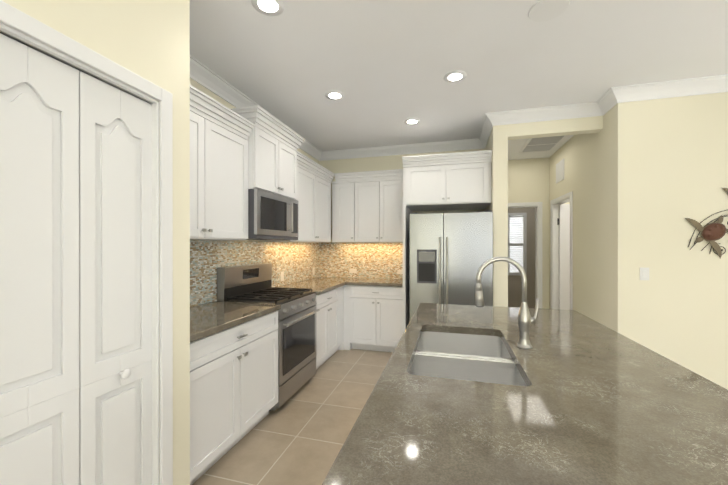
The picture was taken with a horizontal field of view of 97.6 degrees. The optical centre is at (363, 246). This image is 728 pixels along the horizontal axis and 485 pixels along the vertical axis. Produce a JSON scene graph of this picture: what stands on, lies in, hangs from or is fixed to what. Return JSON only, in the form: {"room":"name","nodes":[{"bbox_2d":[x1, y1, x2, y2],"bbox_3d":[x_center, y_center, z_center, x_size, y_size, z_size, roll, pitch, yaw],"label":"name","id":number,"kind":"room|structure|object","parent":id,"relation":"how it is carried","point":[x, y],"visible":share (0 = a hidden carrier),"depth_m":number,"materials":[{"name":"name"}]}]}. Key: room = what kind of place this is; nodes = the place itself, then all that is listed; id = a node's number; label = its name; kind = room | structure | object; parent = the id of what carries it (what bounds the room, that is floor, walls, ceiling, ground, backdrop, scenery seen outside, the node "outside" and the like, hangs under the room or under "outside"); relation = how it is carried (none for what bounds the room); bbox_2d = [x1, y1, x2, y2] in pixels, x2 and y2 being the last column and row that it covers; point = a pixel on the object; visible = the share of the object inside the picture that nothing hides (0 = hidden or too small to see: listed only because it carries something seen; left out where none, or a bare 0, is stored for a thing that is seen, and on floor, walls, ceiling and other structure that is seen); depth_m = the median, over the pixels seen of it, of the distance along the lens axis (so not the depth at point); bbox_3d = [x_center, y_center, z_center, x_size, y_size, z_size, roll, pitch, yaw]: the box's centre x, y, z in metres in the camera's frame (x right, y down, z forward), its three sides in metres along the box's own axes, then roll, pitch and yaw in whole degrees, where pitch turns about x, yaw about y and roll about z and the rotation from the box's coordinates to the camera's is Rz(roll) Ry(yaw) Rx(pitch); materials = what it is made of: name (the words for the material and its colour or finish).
{"room":"kitchen","nodes":[
{"label":"kitchen","id":0,"kind":"room"},
{"bbox_2d":[1,0,189,484],"bbox_3d":[-1.693,-0.019,-1.018,0.120,2.850,5.565,0,0,15],"label":"wall","id":1,"kind":"structure","parent":0,"point":[148,40],"depth_m":1.54,"materials":[{"name":"beige paint"}]},
{"bbox_2d":[0,30,152,484],"bbox_3d":[-1.056,0.361,1.189,0.076,2.061,0.612,0,0,15],"label":"pantry door","id":2,"kind":"structure","parent":1,"relation":"in","point":[75,275],"depth_m":1.17,"materials":[{"name":"white wood"}]},
{"bbox_2d":[0,0,172,484],"bbox_3d":[-1.081,0.336,1.196,0.136,2.135,0.736,0,0,15],"label":"door frame","id":3,"kind":"structure","parent":1,"relation":"attached to","point":[32,31],"depth_m":1.47,"materials":[{"name":"white wood"}]},
{"bbox_2d":[190,78,318,306],"bbox_3d":[-1.179,-0.025,3.491,0.120,2.850,3.405,0,0,15],"label":"wall","id":4,"kind":"structure","parent":0,"point":[195,84],"depth_m":2.86,"materials":[{"name":"beige paint"}]},
{"bbox_2d":[190,85,254,239],"bbox_3d":[-1.245,-0.538,2.265,0.396,0.980,0.998,0,0,15],"label":"upper cabinet","id":5,"kind":"object","parent":4,"relation":"attached to","point":[219,134],"visible":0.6,"depth_m":2.35,"materials":[{"name":"white wood"}]},
{"bbox_2d":[190,240,318,306],"bbox_3d":[-1.133,0.376,3.417,0.008,0.849,3.284,0,0,15],"label":"backsplash","id":6,"kind":"structure","parent":4,"relation":"attached to","point":[296,261],"depth_m":3.20,"materials":[{"name":"tile"}]},
{"bbox_2d":[190,55,325,160],"bbox_3d":[-1.093,-1.392,3.404,0.092,0.115,3.285,0,0,15],"label":"crown molding","id":7,"kind":"structure","parent":4,"relation":"attached to","point":[203,75],"depth_m":2.84,"materials":[{"name":"white wood"}]},
{"bbox_2d":[231,105,304,199],"bbox_3d":[-0.982,-0.824,3.107,0.461,0.670,0.886,0,0,15],"label":"upper cabinet","id":8,"kind":"object","parent":4,"relation":"attached to","point":[274,144],"visible":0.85,"depth_m":2.92,"materials":[{"name":"white wood"}]},
{"bbox_2d":[246,189,297,239],"bbox_3d":[-0.976,-0.276,3.106,0.456,0.423,0.758,0,0,15],"label":"microwave","id":9,"kind":"object","parent":8,"relation":"attached to","point":[272,216],"visible":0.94,"depth_m":2.91,"materials":[{"name":"silver metal"}]},
{"bbox_2d":[265,151,334,242],"bbox_3d":[-0.756,-0.540,4.058,0.396,0.980,1.187,0,0,15],"label":"upper cabinet","id":10,"kind":"object","parent":4,"relation":"attached to","point":[314,179],"visible":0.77,"depth_m":3.98,"materials":[{"name":"white wood"}]},
{"bbox_2d":[192,349,392,484],"bbox_3d":[1.440,1.433,1.465,8.240,0.060,12.240,0,0,15],"label":"floor","id":11,"kind":"structure","parent":0,"point":[299,436],"depth_m":2.41,"materials":[{"name":"tile"}]},
{"bbox_2d":[190,311,277,484],"bbox_3d":[-1.123,0.962,2.234,0.646,0.880,0.995,0,0,15],"label":"base cabinet","id":12,"kind":"object","parent":11,"relation":"on","point":[233,385],"visible":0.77,"depth_m":2.07,"materials":[{"name":"white wood"}]},
{"bbox_2d":[190,301,280,342],"bbox_3d":[-1.125,0.501,2.234,0.643,0.040,0.998,0,0,15],"label":"countertop","id":13,"kind":"structure","parent":12,"relation":"on","point":[209,318],"depth_m":2.24,"materials":[{"name":"stone"}]},
{"bbox_2d":[217,263,319,410],"bbox_3d":[-0.870,0.796,3.079,0.670,1.210,0.760,0,0,15],"label":"range","id":14,"kind":"object","parent":11,"relation":"on","point":[252,283],"visible":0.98,"depth_m":2.95,"materials":[{"name":"silver metal"}]},
{"bbox_2d":[316,287,339,369],"bbox_3d":[-0.714,0.960,3.790,0.618,0.880,0.686,0,0,15],"label":"base cabinet","id":15,"kind":"object","parent":11,"relation":"on","point":[330,326],"depth_m":3.68,"materials":[{"name":"white wood"}]},
{"bbox_2d":[340,286,343,349],"bbox_3d":[-0.600,0.959,4.208,0.618,0.880,0.300,0,0,15],"label":"base cabinet","id":16,"kind":"object","parent":11,"relation":"on","point":[342,287],"depth_m":4.26,"materials":[{"name":"white wood"}]},
{"bbox_2d":[277,277,402,294],"bbox_3d":[-0.217,0.498,4.086,1.420,0.040,1.522,0,0,15],"label":"countertop","id":17,"kind":"structure","parent":16,"relation":"on","point":[319,285],"depth_m":4.18,"materials":[{"name":"stone"}]},
{"bbox_2d":[344,285,402,351],"bbox_3d":[0.188,0.959,4.439,0.819,0.880,0.616,0,0,15],"label":"base cabinet","id":18,"kind":"object","parent":11,"relation":"on","point":[373,318],"visible":0.94,"depth_m":4.18,"materials":[{"name":"white wood"}]},
{"bbox_2d":[403,205,412,332],"bbox_3d":[0.589,0.450,4.260,0.037,1.898,0.748,0,0,15],"label":"panel","id":19,"kind":"object","parent":11,"relation":"on","point":[407,211],"visible":0.52,"depth_m":3.98,"materials":[{"name":"white wood"}]},
{"bbox_2d":[410,211,492,319],"bbox_3d":[1.079,0.499,4.000,0.910,1.778,0.937,0,0,15],"label":"refrigerator","id":20,"kind":"object","parent":11,"relation":"on","point":[451,254],"visible":0.67,"depth_m":3.60,"materials":[{"name":"silver metal"}]},
{"bbox_2d":[322,257,727,484],"bbox_3d":[0.750,0.727,1.518,1.160,1.352,2.140,0,0,15],"label":"kitchen island","id":21,"kind":"object","parent":11,"relation":"on","point":[478,393],"visible":1,"depth_m":0.94,"materials":[{"name":"grey stone"}]},
{"bbox_2d":[409,331,526,385],"bbox_3d":[0.471,0.613,1.521,0.452,0.182,0.792,0,0,15],"label":"sink","id":22,"kind":"object","parent":21,"relation":"in","point":[461,355],"depth_m":1.54,"materials":[{"name":"silver metal"}]},
{"bbox_2d":[475,257,538,348],"bbox_3d":[0.691,0.266,1.540,0.293,0.431,0.074,0,0,15],"label":"faucet","id":23,"kind":"object","parent":21,"relation":"on","point":[525,320],"depth_m":1.52,"materials":[{"name":"silver metal"}]},
{"bbox_2d":[319,148,484,278],"bbox_3d":[0.492,-0.026,4.738,2.450,2.850,0.120,0,0,15],"label":"wall","id":24,"kind":"structure","parent":0,"point":[391,162],"depth_m":4.77,"materials":[{"name":"beige paint"}]},
{"bbox_2d":[319,243,402,278],"bbox_3d":[-0.016,0.213,4.810,1.413,0.527,0.008,0,0,15],"label":"backsplash","id":25,"kind":"structure","parent":24,"relation":"attached to","point":[375,260],"depth_m":4.81,"materials":[{"name":"tile"}]},
{"bbox_2d":[349,269,356,272],"bbox_3d":[-0.168,0.379,4.844,0.116,0.070,0.007,0,0,15],"label":"electrical outlet","id":26,"kind":"object","parent":25,"relation":"attached to","point":[352,270],"visible":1,"depth_m":4.84,"materials":[{"name":"white plastic"}]},
{"bbox_2d":[332,169,402,242],"bbox_3d":[0.091,-0.541,4.581,1.084,0.980,0.391,0,0,15],"label":"upper cabinet","id":27,"kind":"object","parent":24,"relation":"attached to","point":[367,206],"visible":0.9,"depth_m":4.46,"materials":[{"name":"white wood"}]},
{"bbox_2d":[322,138,485,159],"bbox_3d":[0.522,-1.394,4.618,2.330,0.115,0.092,0,0,15],"label":"crown molding","id":28,"kind":"structure","parent":24,"relation":"attached to","point":[467,144],"depth_m":4.60,"materials":[{"name":"white wood"}]},
{"bbox_2d":[402,150,491,210],"bbox_3d":[1.058,-0.793,4.109,1.022,0.585,0.791,0,0,15],"label":"upper cabinet","id":29,"kind":"object","parent":24,"relation":"attached to","point":[448,181],"visible":1,"depth_m":3.79,"materials":[{"name":"white wood"}]},
{"bbox_2d":[190,0,727,150],"bbox_3d":[1.440,-1.487,1.462,8.240,0.080,12.240,0,0,15],"label":"ceiling","id":30,"kind":"structure","parent":0,"point":[385,67],"depth_m":2.43,"materials":[{"name":"white paint"}]},
{"bbox_2d":[251,0,283,15],"bbox_3d":[-0.574,-1.444,1.907,0.190,0.006,0.190,0,0,15],"label":"recessed light","id":31,"kind":"object","parent":30,"relation":"in","point":[268,7],"visible":1,"depth_m":1.92,"materials":[{"name":"white"}]},
{"bbox_2d":[325,90,344,99],"bbox_3d":[-0.280,-1.445,3.060,0.190,0.006,0.190,0,0,15],"label":"recessed light","id":32,"kind":"object","parent":30,"relation":"in","point":[335,95],"visible":1,"depth_m":3.05,"materials":[{"name":"white"}]},
{"bbox_2d":[404,118,419,124],"bbox_3d":[0.558,-1.446,3.702,0.190,0.006,0.190,0,0,15],"label":"recessed light","id":33,"kind":"object","parent":30,"relation":"in","point":[411,121],"visible":1,"depth_m":3.69,"materials":[{"name":"white"}]},
{"bbox_2d":[444,70,466,82],"bbox_3d":[0.777,-1.445,2.720,0.190,0.006,0.190,0,0,15],"label":"recessed light","id":34,"kind":"object","parent":30,"relation":"in","point":[453,76],"visible":1,"depth_m":2.71,"materials":[{"name":"white"}]},
{"bbox_2d":[528,0,569,21],"bbox_3d":[1.125,-1.444,1.941,0.220,0.008,0.220,0,0,15],"label":"ceiling speaker","id":35,"kind":"object","parent":30,"relation":"attached to","point":[543,10],"visible":1,"depth_m":1.94,"materials":[{"name":"white plastic"}]},
{"bbox_2d":[485,125,507,306],"bbox_3d":[2.033,-0.027,5.448,0.150,2.850,4.000,0,0,15],"label":"wall","id":36,"kind":"structure","parent":0,"point":[497,143],"depth_m":3.52,"materials":[{"name":"beige paint"}]},
{"bbox_2d":[478,127,492,146],"bbox_3d":[1.491,-1.393,3.915,0.092,0.115,0.720,0,0,15],"label":"crown molding","id":37,"kind":"structure","parent":36,"relation":"attached to","point":[485,132],"depth_m":4.05,"materials":[{"name":"white wood"}]},
{"bbox_2d":[508,208,534,307],"bbox_3d":[4.770,-0.029,6.837,4.400,2.850,0.120,0,0,15],"label":"wall","id":38,"kind":"structure","parent":0,"point":[514,290],"depth_m":7.08,"materials":[{"name":"grey paint"}]},
{"bbox_2d":[508,213,526,275],"bbox_3d":[3.268,-0.044,7.200,0.730,1.400,0.110,0,0,15],"label":"window blinds","id":39,"kind":"object","parent":38,"relation":"attached to","point":[517,238],"visible":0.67,"depth_m":7.16,"materials":[{"name":"white plastic"}]},
{"bbox_2d":[508,158,569,308],"bbox_3d":[4.205,-0.026,4.763,4.400,2.850,0.120,0,0,15],"label":"wall","id":40,"kind":"structure","parent":0,"point":[528,180],"depth_m":5.09,"materials":[{"name":"beige paint"}]},
{"bbox_2d":[508,202,541,308],"bbox_3d":[2.475,0.348,5.226,0.780,2.100,0.136,0,0,15],"label":"door frame","id":41,"kind":"structure","parent":40,"relation":"attached to","point":[537,206],"depth_m":5.09,"materials":[{"name":"white wood"}]},
{"bbox_2d":[508,135,573,159],"bbox_3d":[2.273,-1.426,4.329,0.900,0.050,1.730,0,0,15],"label":"ceiling","id":42,"kind":"structure","parent":0,"point":[515,147],"depth_m":4.72,"materials":[{"name":"beige paint"}]},
{"bbox_2d":[519,135,567,152],"bbox_3d":[2.433,-1.395,4.363,0.430,0.012,0.720,0,0,15],"label":"ceiling vent","id":43,"kind":"object","parent":42,"relation":"in","point":[541,144],"visible":0.92,"depth_m":4.36,"materials":[{"name":"white metal"}]},
{"bbox_2d":[508,116,602,139],"bbox_3d":[2.030,-1.325,3.436,0.900,0.250,0.120,0,0,15],"label":"header beam","id":44,"kind":"structure","parent":0,"point":[576,126],"depth_m":3.39,"materials":[{"name":"beige paint"}]},
{"bbox_2d":[549,109,611,328],"bbox_3d":[2.726,-0.025,4.051,0.120,2.850,2.030,0,0,15],"label":"wall","id":45,"kind":"structure","parent":0,"point":[587,179],"depth_m":3.56,"materials":[{"name":"beige paint"}]},
{"bbox_2d":[482,99,609,126],"bbox_3d":[1.884,-1.392,3.362,1.142,0.115,0.100,0,0,15],"label":"crown molding","id":46,"kind":"structure","parent":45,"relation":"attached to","point":[590,109],"depth_m":3.36,"materials":[{"name":"white wood"}]},
{"bbox_2d":[556,159,563,182],"bbox_3d":[2.786,-1.061,4.531,0.014,0.280,0.330,0,0,15],"label":"air vent","id":47,"kind":"object","parent":45,"relation":"in","point":[559,171],"visible":1,"depth_m":4.49,"materials":[{"name":"white"}]},
{"bbox_2d":[550,191,572,309],"bbox_3d":[2.836,0.349,4.488,0.136,2.100,0.890,0,0,15],"label":"door frame","id":48,"kind":"structure","parent":45,"relation":"attached to","point":[554,254],"depth_m":4.85,"materials":[{"name":"white wood"}]},
{"bbox_2d":[557,204,569,309],"bbox_3d":[3.300,0.378,4.695,0.770,2.018,0.123,0,0,15],"label":"hall door","id":49,"kind":"structure","parent":45,"relation":"in","point":[563,221],"depth_m":4.79,"materials":[{"name":"white wood"}]},
{"bbox_2d":[612,92,727,389],"bbox_3d":[4.073,-0.024,2.570,3.500,2.850,0.120,0,0,15],"label":"wall","id":50,"kind":"structure","parent":0,"point":[669,165],"depth_m":2.86,"materials":[{"name":"beige paint"}]},
{"bbox_2d":[640,268,648,279],"bbox_3d":[2.567,0.255,2.913,0.072,0.116,0.010,0,0,15],"label":"switch plate","id":51,"kind":"object","parent":50,"relation":"attached to","point":[644,273],"visible":1,"depth_m":2.91,"materials":[{"name":"white plastic"}]},
{"bbox_2d":[602,74,727,106],"bbox_3d":[3.999,-1.391,2.489,3.582,0.115,0.112,0,0,15],"label":"crown molding","id":52,"kind":"structure","parent":50,"relation":"attached to","point":[718,83],"depth_m":2.83,"materials":[{"name":"white wood"}]},
{"bbox_2d":[685,188,727,258],"bbox_3d":[3.221,-0.198,2.717,0.782,0.612,0.069,0,0,15],"label":"art","id":53,"kind":"object","parent":50,"relation":"attached to","point":[713,232],"visible":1,"depth_m":2.76,"materials":[{"name":"brown metal"}]}
]}

